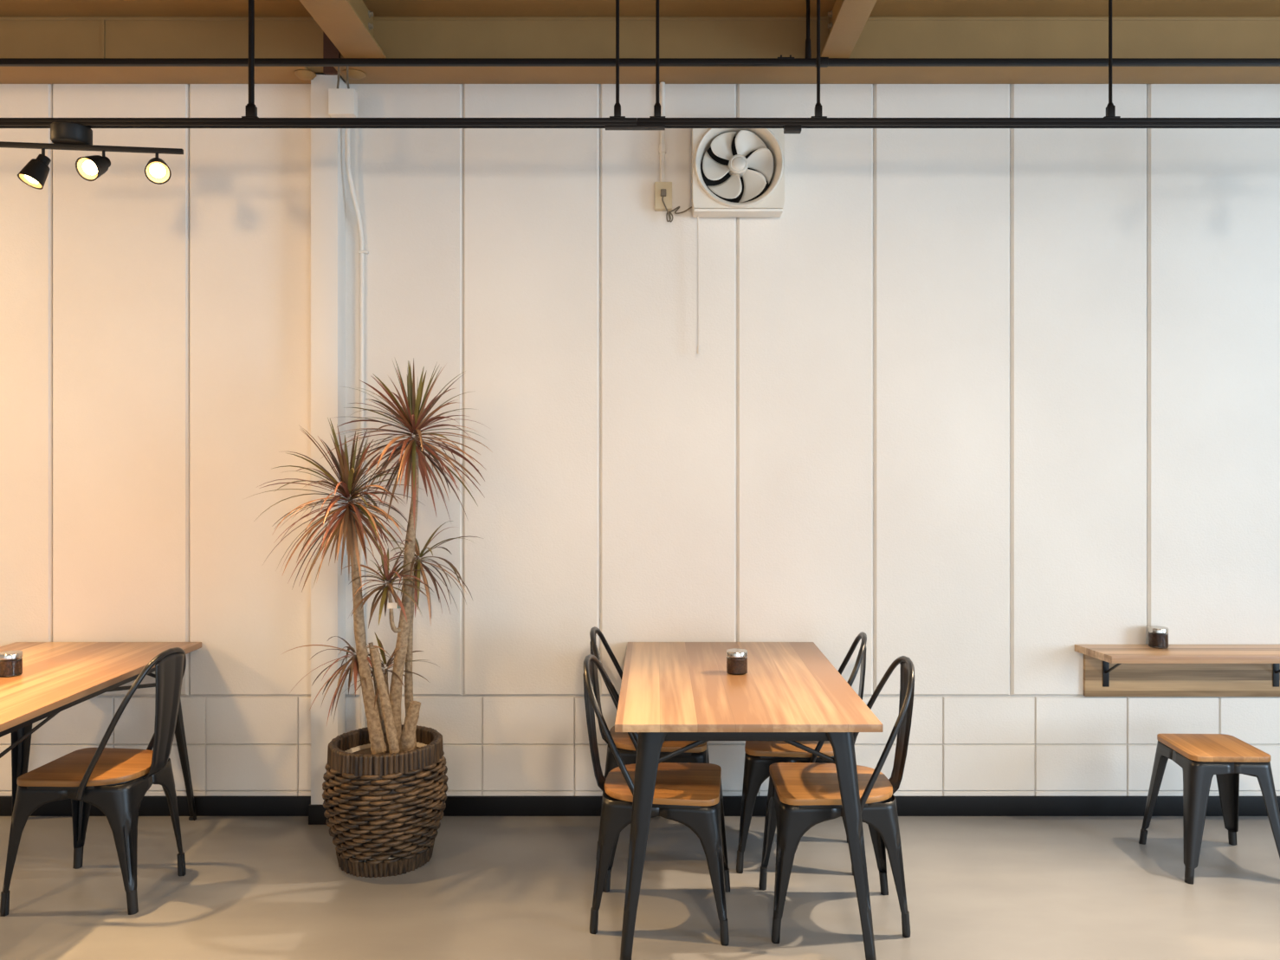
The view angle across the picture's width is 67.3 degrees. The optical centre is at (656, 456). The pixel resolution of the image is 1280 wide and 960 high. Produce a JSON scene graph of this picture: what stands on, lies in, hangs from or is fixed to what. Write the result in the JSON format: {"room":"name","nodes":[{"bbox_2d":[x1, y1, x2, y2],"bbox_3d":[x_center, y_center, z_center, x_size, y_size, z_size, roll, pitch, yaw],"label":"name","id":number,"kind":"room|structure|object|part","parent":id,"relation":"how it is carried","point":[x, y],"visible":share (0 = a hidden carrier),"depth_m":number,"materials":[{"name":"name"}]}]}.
{"room":"cafe","nodes":[
{"label":"cafe","id":0,"kind":"room"},
{"bbox_2d":[0,72,1279,795],"bbox_3d":[0.081,-0.180,4.257,12.839,3.560,0.200,0,0,0],"label":"wall","id":1,"kind":"structure","parent":0,"point":[983,405],"depth_m":4.16,"materials":[{"name":"white paint"}]},
{"bbox_2d":[0,795,310,815],"bbox_3d":[-3.731,1.508,4.153,4.538,0.083,0.016,0,0,0],"label":"baseboard","id":2,"kind":"structure","parent":1,"relation":"attached to","point":[150,805],"depth_m":4.14,"materials":[{"name":"black"}]},
{"bbox_2d":[0,0,323,84],"bbox_3d":[-3.700,-1.726,4.021,4.600,0.283,0.271,0,0,0],"label":"ceiling beam","id":3,"kind":"structure","parent":1,"relation":"attached to","point":[29,29],"depth_m":4.06,"materials":[{"name":"paint"}]},
{"bbox_2d":[345,128,368,728],"bbox_3d":[-1.286,-0.027,4.122,0.108,2.839,0.043,0,0,-41],"label":"conduit pipe","id":4,"kind":"object","parent":1,"relation":"attached to","point":[361,251],"visible":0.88,"depth_m":4.13,"materials":[{"name":"beige plastic"}]},
{"bbox_2d":[659,81,665,181],"bbox_3d":[0.026,-1.392,4.137,0.029,0.432,0.028,0,0,0],"label":"conduit pipe","id":5,"kind":"object","parent":1,"relation":"attached to","point":[662,146],"visible":1,"depth_m":4.13,"materials":[{"name":"beige plastic"}]},
{"bbox_2d":[654,181,691,222],"bbox_3d":[0.074,-1.088,4.122,0.162,0.175,0.070,0,0,0],"label":"wall outlet","id":6,"kind":"object","parent":1,"relation":"attached to","point":[662,190],"visible":1,"depth_m":4.11,"materials":[{"name":"beige plastic"}]},
{"bbox_2d":[691,128,784,353],"bbox_3d":[0.344,-0.926,4.076,0.383,0.970,0.160,0,0,0],"label":"exhaust fan","id":7,"kind":"object","parent":1,"relation":"attached to","point":[737,172],"visible":0.98,"depth_m":4.04,"materials":[{"name":"beige plastic"}]},
{"bbox_3d":[0.180,-0.745,4.107,0.015,0.608,0.020,0,0,0],"label":"pull cord","id":8,"kind":"part","parent":7,"relation":"part of","materials":[{"name":"beige plastic"}]},
{"bbox_3d":[0.254,-1.226,4.046,0.120,0.139,0.047,0,0,0],"label":"blade","id":9,"kind":"part","parent":7,"relation":"part of","materials":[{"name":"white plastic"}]},
{"bbox_3d":[0.286,-1.307,4.038,0.122,0.134,0.029,0,0,-21],"label":"blade","id":10,"kind":"part","parent":7,"relation":"part of","materials":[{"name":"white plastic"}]},
{"bbox_3d":[0.288,-1.137,4.054,0.148,0.115,0.032,0,0,18],"label":"blade","id":11,"kind":"part","parent":7,"relation":"part of","materials":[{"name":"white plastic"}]},
{"bbox_3d":[0.344,-1.224,4.152,0.340,0.340,0.002,0,0,0],"label":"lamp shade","id":12,"kind":"part","parent":7,"relation":"part of","materials":[{"name":"beige plastic"}]},
{"bbox_2d":[692,208,782,217],"bbox_3d":[0.344,-1.032,4.075,0.373,0.012,0.103,0,0,0],"label":"drip tray","id":13,"kind":"object","parent":7,"relation":"on","point":[696,212],"depth_m":4.05,"materials":[{"name":"beige plastic"}]},
{"bbox_3d":[0.399,-1.311,4.054,0.148,0.115,0.032,0,0,-18],"label":"blade","id":14,"kind":"part","parent":7,"relation":"part of","materials":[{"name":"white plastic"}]},
{"bbox_3d":[0.401,-1.141,4.038,0.122,0.134,0.029,0,0,21],"label":"blade","id":15,"kind":"part","parent":7,"relation":"part of","materials":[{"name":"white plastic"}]},
{"bbox_3d":[0.433,-1.222,4.046,0.120,0.139,0.047,0,0,0],"label":"blade","id":16,"kind":"part","parent":7,"relation":"part of","materials":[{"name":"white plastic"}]},
{"bbox_2d":[323,0,1279,84],"bbox_3d":[2.400,-1.728,4.021,7.600,0.277,0.271,0,0,0],"label":"ceiling beam","id":17,"kind":"structure","parent":1,"relation":"attached to","point":[402,29],"depth_m":4.06,"materials":[{"name":"paint"}]},
{"bbox_3d":[-1.367,-1.732,4.050,0.065,0.245,0.020,0,0,0],"label":"joint plate","id":18,"kind":"part","parent":17,"relation":"part of","materials":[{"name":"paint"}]},
{"bbox_2d":[443,795,1279,815],"bbox_3d":[2.431,1.508,4.153,7.538,0.083,0.016,0,0,0],"label":"baseboard","id":19,"kind":"structure","parent":1,"relation":"attached to","point":[455,805],"depth_m":4.14,"materials":[{"name":"black"}]},
{"bbox_2d":[1074,644,1279,696],"bbox_3d":[3.054,0.922,4.032,2.492,0.222,0.250,0,0,0],"label":"wall shelf","id":20,"kind":"object","parent":1,"relation":"attached to","point":[1108,669],"visible":1,"depth_m":4.14,"materials":[{"name":"brown wood"}]},
{"bbox_2d":[1148,625,1168,648],"bbox_3d":[2.138,0.769,4.096,0.078,0.084,0.078,0,0,0],"label":"spice jar","id":21,"kind":"object","parent":20,"relation":"on","point":[1158,636],"visible":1,"depth_m":4.07,"materials":[{"name":"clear glass"}]},
{"bbox_3d":[2.138,0.737,4.096,0.078,0.019,0.078,0,0,0],"label":"lid","id":22,"kind":"part","parent":21,"relation":"part of","materials":[{"name":"beige"}]},
{"bbox_2d":[0,815,1279,959],"bbox_3d":[0.100,1.600,-0.521,12.800,0.100,9.557,0,0,0],"label":"floor","id":23,"kind":"structure","parent":0,"point":[251,887],"depth_m":3.42,"materials":[{"name":"grey concrete"}]},
{"bbox_2d":[0,646,186,916],"bbox_3d":[-1.962,1.115,3.427,0.494,0.870,0.402,0,0,4],"label":"dining chair","id":24,"kind":"object","parent":23,"relation":"on","point":[116,781],"visible":1,"depth_m":3.32,"materials":[{"name":"grey metal"}]},
{"bbox_3d":[-2.102,1.333,3.335,0.224,0.433,0.200,0,0,3],"label":"leg","id":25,"kind":"part","parent":24,"relation":"part of","materials":[{"name":"black metal"}]},
{"bbox_3d":[-2.090,1.333,3.535,0.224,0.433,0.200,0,0,4],"label":"leg","id":26,"kind":"part","parent":24,"relation":"part of","materials":[{"name":"black metal"}]},
{"bbox_3d":[-1.983,1.122,3.428,0.380,0.012,0.364,0,0,3],"label":"seat frame","id":27,"kind":"part","parent":24,"relation":"part of","materials":[{"name":"black metal"}]},
{"bbox_3d":[-1.983,1.105,3.428,0.390,0.021,0.374,0,0,3],"label":"seat","id":28,"kind":"part","parent":24,"relation":"part of","materials":[{"name":"brown wood"}]},
{"bbox_3d":[-1.876,1.333,3.335,0.229,0.433,0.172,0,0,4],"label":"leg","id":29,"kind":"part","parent":24,"relation":"part of","materials":[{"name":"black metal"}]},
{"bbox_3d":[-1.865,1.333,3.507,0.229,0.433,0.172,0,0,3],"label":"leg","id":30,"kind":"part","parent":24,"relation":"part of","materials":[{"name":"black metal"}]},
{"bbox_2d":[0,641,201,820],"bbox_3d":[-2.357,1.174,3.461,0.800,0.752,1.360,0,0,0],"label":"dining table","id":31,"kind":"object","parent":23,"relation":"on","point":[55,677],"visible":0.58,"depth_m":3.65,"materials":[{"name":"brown wood"}]},
{"bbox_2d":[0,650,22,677],"bbox_3d":[-2.360,0.756,3.510,0.078,0.084,0.078,0,0,0],"label":"spice jar","id":32,"kind":"object","parent":31,"relation":"on","point":[10,661],"visible":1,"depth_m":3.48,"materials":[{"name":"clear glass"}]},
{"bbox_3d":[-2.360,0.724,3.510,0.078,0.019,0.078,0,0,0],"label":"lid","id":33,"kind":"part","parent":32,"relation":"part of","materials":[{"name":"beige"}]},
{"bbox_3d":[-2.688,1.187,4.069,0.152,0.727,0.143,0,0,45],"label":"leg","id":34,"kind":"part","parent":31,"relation":"part of","materials":[{"name":"black metal"}]},
{"bbox_3d":[-2.026,1.187,4.069,0.143,0.727,0.152,0,0,45],"label":"leg","id":35,"kind":"part","parent":31,"relation":"part of","materials":[{"name":"black metal"}]},
{"bbox_2d":[308,74,345,824],"bbox_3d":[-1.403,-0.031,4.106,0.128,3.162,0.115,0,0,0],"label":"pillar","id":36,"kind":"structure","parent":23,"relation":"on","point":[327,145],"depth_m":4.06,"materials":[{"name":"white paint"}]},
{"bbox_3d":[-1.403,1.509,4.103,0.128,0.082,0.109,0,0,0],"label":"baseboard","id":37,"kind":"part","parent":36,"relation":"part of","materials":[{"name":"black"}]},
{"bbox_2d":[328,66,358,117],"bbox_3d":[-1.308,-1.510,3.976,0.115,0.171,0.156,0,0,0],"label":"junction box","id":38,"kind":"object","parent":36,"relation":"attached to","point":[342,102],"visible":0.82,"depth_m":4.00,"materials":[{"name":"beige plastic"}]},
{"bbox_2d":[248,357,492,877],"bbox_3d":[-1.090,0.577,3.724,0.905,1.946,0.692,0,0,-11],"label":"dracaena","id":39,"kind":"object","parent":23,"relation":"on","point":[384,786],"visible":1,"depth_m":3.63,"materials":[{"name":"plant"}]},
{"bbox_3d":[-1.207,0.181,3.679,0.605,0.665,0.665,0,0,0],"label":"crown","id":40,"kind":"part","parent":39,"relation":"part of","materials":[{"name":"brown plant"}]},
{"bbox_3d":[-1.229,0.872,3.723,0.378,0.319,0.366,0,0,31],"label":"crown","id":41,"kind":"part","parent":39,"relation":"part of","materials":[{"name":"brown plant"}]},
{"bbox_3d":[-1.002,0.478,3.637,0.331,0.311,0.347,0,0,-26],"label":"crown","id":42,"kind":"part","parent":39,"relation":"part of","materials":[{"name":"green plant"}]},
{"bbox_3d":[-1.052,0.804,3.802,0.360,0.284,0.406,0,0,0],"label":"crown","id":43,"kind":"part","parent":39,"relation":"part of","materials":[{"name":"brown plant"}]},
{"bbox_3d":[-0.970,-0.061,3.766,0.652,0.672,0.697,0,0,0],"label":"crown","id":44,"kind":"part","parent":39,"relation":"part of","materials":[{"name":"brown plant"}]},
{"bbox_3d":[-0.900,0.459,3.811,0.417,0.385,0.411,0,0,0],"label":"crown","id":45,"kind":"part","parent":39,"relation":"part of","materials":[{"name":"green plant"}]},
{"bbox_2d":[322,751,448,864],"bbox_3d":[-1.043,1.329,3.710,0.470,0.343,0.470,0,0,0],"label":"basket","id":46,"kind":"object","parent":23,"relation":"on","point":[393,815],"depth_m":3.53,"materials":[{"name":"wicker"}]},
{"bbox_2d":[589,626,709,859],"bbox_3d":[-0.016,1.115,3.816,0.494,0.870,0.402,0,0,3],"label":"dining chair","id":47,"kind":"object","parent":23,"relation":"on","point":[626,745],"visible":0.34,"depth_m":3.67,"materials":[{"name":"grey metal"}]},
{"bbox_3d":[-0.112,1.333,3.735,0.229,0.433,0.172,0,0,3],"label":"leg","id":48,"kind":"part","parent":47,"relation":"part of","materials":[{"name":"black metal"}]},
{"bbox_3d":[0.005,1.122,3.815,0.380,0.012,0.364,0,0,3],"label":"seat frame","id":49,"kind":"part","parent":47,"relation":"part of","materials":[{"name":"black metal"}]},
{"bbox_3d":[0.005,1.105,3.815,0.390,0.021,0.374,0,0,3],"label":"seat","id":50,"kind":"part","parent":47,"relation":"part of","materials":[{"name":"brown wood"}]},
{"bbox_3d":[0.113,1.333,3.709,0.224,0.433,0.200,0,0,3],"label":"leg","id":51,"kind":"part","parent":47,"relation":"part of","materials":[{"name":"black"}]},
{"bbox_3d":[0.124,1.333,3.909,0.224,0.433,0.200,0,0,3],"label":"leg","id":52,"kind":"part","parent":47,"relation":"part of","materials":[{"name":"black metal"}]},
{"bbox_2d":[583,653,730,945],"bbox_3d":[0.001,1.115,3.267,0.494,0.870,0.402,0,0,5],"label":"dining chair","id":53,"kind":"object","parent":23,"relation":"on","point":[687,793],"visible":0.87,"depth_m":3.12,"materials":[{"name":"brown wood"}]},
{"bbox_3d":[-0.083,1.333,3.361,0.229,0.433,0.172,0,0,5],"label":"leg","id":54,"kind":"part","parent":53,"relation":"part of","materials":[{"name":"black metal"}]},
{"bbox_3d":[-0.098,1.333,3.189,0.229,0.433,0.172,0,0,5],"label":"leg","id":55,"kind":"part","parent":53,"relation":"part of","materials":[{"name":"black metal"}]},
{"bbox_3d":[0.022,1.122,3.265,0.380,0.012,0.364,0,0,5],"label":"seat frame","id":56,"kind":"part","parent":53,"relation":"part of","materials":[{"name":"black metal"}]},
{"bbox_3d":[0.022,1.105,3.265,0.390,0.021,0.374,0,0,5],"label":"seat","id":57,"kind":"part","parent":53,"relation":"part of","materials":[{"name":"brown wood"}]},
{"bbox_3d":[0.126,1.333,3.155,0.224,0.433,0.200,0,0,5],"label":"leg","id":58,"kind":"part","parent":53,"relation":"part of","materials":[{"name":"black metal"}]},
{"bbox_3d":[0.144,1.333,3.355,0.224,0.433,0.200,0,0,5],"label":"leg","id":59,"kind":"part","parent":53,"relation":"part of","materials":[{"name":"black metal"}]},
{"bbox_2d":[614,641,883,959],"bbox_3d":[0.276,1.174,3.503,0.800,0.752,1.275,0,0,0],"label":"dining table","id":60,"kind":"object","parent":23,"relation":"on","point":[789,692],"visible":0.8,"depth_m":3.01,"materials":[{"name":"brown wood"}]},
{"bbox_3d":[-0.055,1.187,2.938,0.152,0.727,0.143,0,0,-45],"label":"leg","id":61,"kind":"part","parent":60,"relation":"part of","materials":[{"name":"black metal"}]},
{"bbox_2d":[726,647,747,674],"bbox_3d":[0.297,0.756,3.546,0.078,0.084,0.078,0,0,0],"label":"spice jar","id":62,"kind":"object","parent":60,"relation":"on","point":[736,657],"visible":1,"depth_m":3.51,"materials":[{"name":"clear glass"}]},
{"bbox_3d":[0.297,0.724,3.546,0.078,0.019,0.078,0,0,0],"label":"lid","id":63,"kind":"part","parent":62,"relation":"part of","materials":[{"name":"beige"}]},
{"bbox_3d":[0.607,1.187,2.938,0.152,0.727,0.143,0,0,45],"label":"leg","id":64,"kind":"part","parent":60,"relation":"part of","materials":[{"name":"black metal"}]},
{"bbox_2d":[736,631,866,874],"bbox_3d":[0.567,1.115,3.743,0.494,0.870,0.402,0,0,8],"label":"dining chair","id":65,"kind":"object","parent":23,"relation":"on","point":[759,754],"visible":0.51,"depth_m":3.58,"materials":[{"name":"grey metal"}]},
{"bbox_3d":[0.420,1.333,3.662,0.224,0.433,0.200,0,0,8],"label":"leg","id":66,"kind":"part","parent":65,"relation":"part of","materials":[{"name":"black metal"}]},
{"bbox_3d":[0.546,1.105,3.746,0.390,0.021,0.374,0,0,8],"label":"seat","id":67,"kind":"part","parent":65,"relation":"part of","materials":[{"name":"brown wood"}]},
{"bbox_3d":[0.546,1.122,3.746,0.380,0.012,0.364,0,0,8],"label":"seat frame","id":68,"kind":"part","parent":65,"relation":"part of","materials":[{"name":"black metal"}]},
{"bbox_3d":[0.646,1.333,3.646,0.229,0.433,0.172,0,0,8],"label":"leg","id":69,"kind":"part","parent":65,"relation":"part of","materials":[{"name":"black metal"}]},
{"bbox_2d":[759,655,914,943],"bbox_3d":[0.615,1.115,3.260,0.494,0.870,0.402,0,0,0],"label":"dining chair","id":70,"kind":"object","parent":23,"relation":"on","point":[801,796],"visible":0.94,"depth_m":3.12,"materials":[{"name":"grey metal"}]},
{"bbox_3d":[0.480,1.333,3.360,0.224,0.433,0.200,0,0,0],"label":"leg","id":71,"kind":"part","parent":70,"relation":"part of","materials":[{"name":"black metal"}]},
{"bbox_3d":[0.480,1.333,3.160,0.224,0.433,0.200,0,0,0],"label":"leg","id":72,"kind":"part","parent":70,"relation":"part of","materials":[{"name":"black metal"}]},
{"bbox_3d":[0.594,1.105,3.260,0.390,0.021,0.374,0,0,0],"label":"seat","id":73,"kind":"part","parent":70,"relation":"part of","materials":[{"name":"brown wood"}]},
{"bbox_3d":[0.594,1.122,3.260,0.380,0.012,0.364,0,0,0],"label":"seat frame","id":74,"kind":"part","parent":70,"relation":"part of","materials":[{"name":"black metal"}]},
{"bbox_3d":[0.707,1.333,3.174,0.229,0.433,0.172,0,0,0],"label":"leg","id":75,"kind":"part","parent":70,"relation":"part of","materials":[{"name":"black metal"}]},
{"bbox_3d":[0.707,1.333,3.346,0.229,0.433,0.172,0,0,0],"label":"leg","id":76,"kind":"part","parent":70,"relation":"part of","materials":[{"name":"black metal"}]},
{"bbox_2d":[1138,733,1279,884],"bbox_3d":[2.122,1.326,3.672,0.383,0.452,0.383,0,0,1],"label":"stool","id":77,"kind":"object","parent":23,"relation":"on","point":[1200,756],"visible":1,"depth_m":3.55,"materials":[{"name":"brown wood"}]},
{"bbox_3d":[2.029,1.335,3.770,0.191,0.429,0.191,0,0,2],"label":"leg","id":78,"kind":"part","parent":77,"relation":"part of","materials":[{"name":"grey metal"}]},
{"bbox_3d":[2.024,1.335,3.579,0.191,0.429,0.191,0,0,2],"label":"leg","id":79,"kind":"part","parent":77,"relation":"part of","materials":[{"name":"grey metal"}]},
{"bbox_3d":[2.122,1.110,3.672,0.296,0.020,0.296,0,0,1],"label":"seat","id":80,"kind":"part","parent":77,"relation":"part of","materials":[{"name":"brown wood"}]},
{"bbox_3d":[2.220,1.335,3.765,0.191,0.429,0.191,0,0,2],"label":"leg","id":81,"kind":"part","parent":77,"relation":"part of","materials":[{"name":"grey metal"}]},
{"bbox_3d":[2.215,1.335,3.574,0.191,0.429,0.191,0,0,2],"label":"leg","id":82,"kind":"part","parent":77,"relation":"part of","materials":[{"name":"grey metal"}]},
{"bbox_3d":[0.100,-1.960,-0.471,12.800,0.100,9.657,0,0,0],"label":"ceiling","id":83,"kind":"structure","parent":0,"visible":0},
{"bbox_2d":[0,0,637,128],"bbox_3d":[-3.010,-1.548,3.460,5.880,0.723,0.034,0,0,0],"label":"track","id":84,"kind":"object","parent":83,"relation":"hanging from","point":[250,119],"visible":1,"depth_m":3.44,"materials":[{"name":"black metal"}]},
{"bbox_2d":[0,121,183,189],"bbox_3d":[-2.125,-1.071,3.448,0.795,0.228,0.156,0,0,0],"label":"track light","id":85,"kind":"object","parent":84,"relation":"hanging from","point":[65,135],"visible":1,"depth_m":3.43,"materials":[{"name":"black metal"}]},
{"bbox_3d":[-2.219,-0.999,3.421,0.050,0.049,0.051,0,0,0],"label":"bulb","id":86,"kind":"part","parent":85,"relation":"part of","materials":[{"name":"beige glass"}]},
{"bbox_3d":[-2.220,-1.019,3.422,0.090,0.124,0.097,0,0,0],"label":"lamp shade","id":87,"kind":"part","parent":85,"relation":"part of","materials":[{"name":"black metal"}]},
{"bbox_3d":[-2.199,-1.081,3.448,0.010,0.052,0.010,0,0,-23],"label":"stem","id":88,"kind":"part","parent":85,"relation":"part of","materials":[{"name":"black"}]},
{"bbox_3d":[-2.007,-1.025,3.413,0.052,0.051,0.050,0,0,0],"label":"bulb","id":89,"kind":"part","parent":85,"relation":"part of","materials":[{"name":"beige glass"}]},
{"bbox_3d":[-2.009,-1.031,3.432,0.084,0.108,0.125,0,0,0],"label":"lamp shade","id":90,"kind":"part","parent":85,"relation":"part of","materials":[{"name":"black metal"}]},
{"bbox_3d":[-1.786,-1.023,3.444,0.051,0.051,0.051,0,0,0],"label":"bulb","id":91,"kind":"part","parent":85,"relation":"part of","materials":[{"name":"beige glass"}]},
{"bbox_3d":[-1.791,-1.030,3.464,0.084,0.110,0.124,0,0,-20],"label":"lamp shade","id":92,"kind":"part","parent":85,"relation":"part of","materials":[{"name":"black metal"}]},
{"bbox_3d":[-1.458,-1.562,3.460,0.021,0.695,0.020,0,0,0],"label":"hanging rod","id":93,"kind":"part","parent":84,"relation":"part of","materials":[{"name":"black metal"}]},
{"bbox_3d":[-0.140,-1.562,3.460,0.012,0.695,0.012,0,0,0],"label":"hanging rod","id":94,"kind":"part","parent":84,"relation":"part of","materials":[{"name":"black metal"}]},
{"bbox_2d":[299,0,386,58],"bbox_3d":[-1.200,-1.756,-0.470,0.170,0.232,9.059,0,0,0],"label":"ceiling beam","id":95,"kind":"structure","parent":83,"relation":"attached to","point":[348,24],"depth_m":3.71,"materials":[{"name":"paint"}]},
{"bbox_2d":[0,0,1279,67],"bbox_3d":[0.100,-1.714,3.740,12.160,0.390,0.030,0,0,0],"label":"ceiling pipe","id":96,"kind":"object","parent":83,"relation":"hanging from","point":[807,61],"visible":0.99,"depth_m":3.73,"materials":[{"name":"black"}]},
{"bbox_3d":[0.100,-1.533,3.740,12.160,0.024,0.024,0,0,0],"label":"rail","id":97,"kind":"part","parent":96,"relation":"part of","materials":[{"name":"black"}]},
{"bbox_3d":[0.590,-1.726,3.740,0.016,0.366,0.015,0,0,0],"label":"hanging rod","id":98,"kind":"part","parent":96,"relation":"part of","materials":[{"name":"black metal"}]},
{"bbox_2d":[820,0,876,58],"bbox_3d":[0.734,-1.756,-0.470,0.118,0.232,9.059,0,0,0],"label":"ceiling beam","id":99,"kind":"structure","parent":83,"relation":"attached to","point":[848,18],"depth_m":3.70,"materials":[{"name":"paint"}]},
{"bbox_2d":[604,0,1279,133],"bbox_3d":[2.982,-1.538,3.460,6.335,0.743,0.036,0,0,0],"label":"track","id":100,"kind":"object","parent":83,"relation":"hanging from","point":[1110,120],"visible":1,"depth_m":3.44,"materials":[{"name":"black metal"}]},
{"bbox_3d":[0.004,-1.562,3.460,0.012,0.695,0.012,0,0,0],"label":"hanging rod","id":101,"kind":"part","parent":100,"relation":"part of","materials":[{"name":"black metal"}]},
{"bbox_3d":[0.583,-1.562,3.460,0.012,0.695,0.012,0,0,0],"label":"hanging rod","id":102,"kind":"part","parent":100,"relation":"part of","materials":[{"name":"black metal"}]},
{"bbox_3d":[1.634,-1.562,3.460,0.012,0.695,0.012,0,0,0],"label":"hanging rod","id":103,"kind":"part","parent":100,"relation":"part of","materials":[{"name":"black metal"}]}
]}

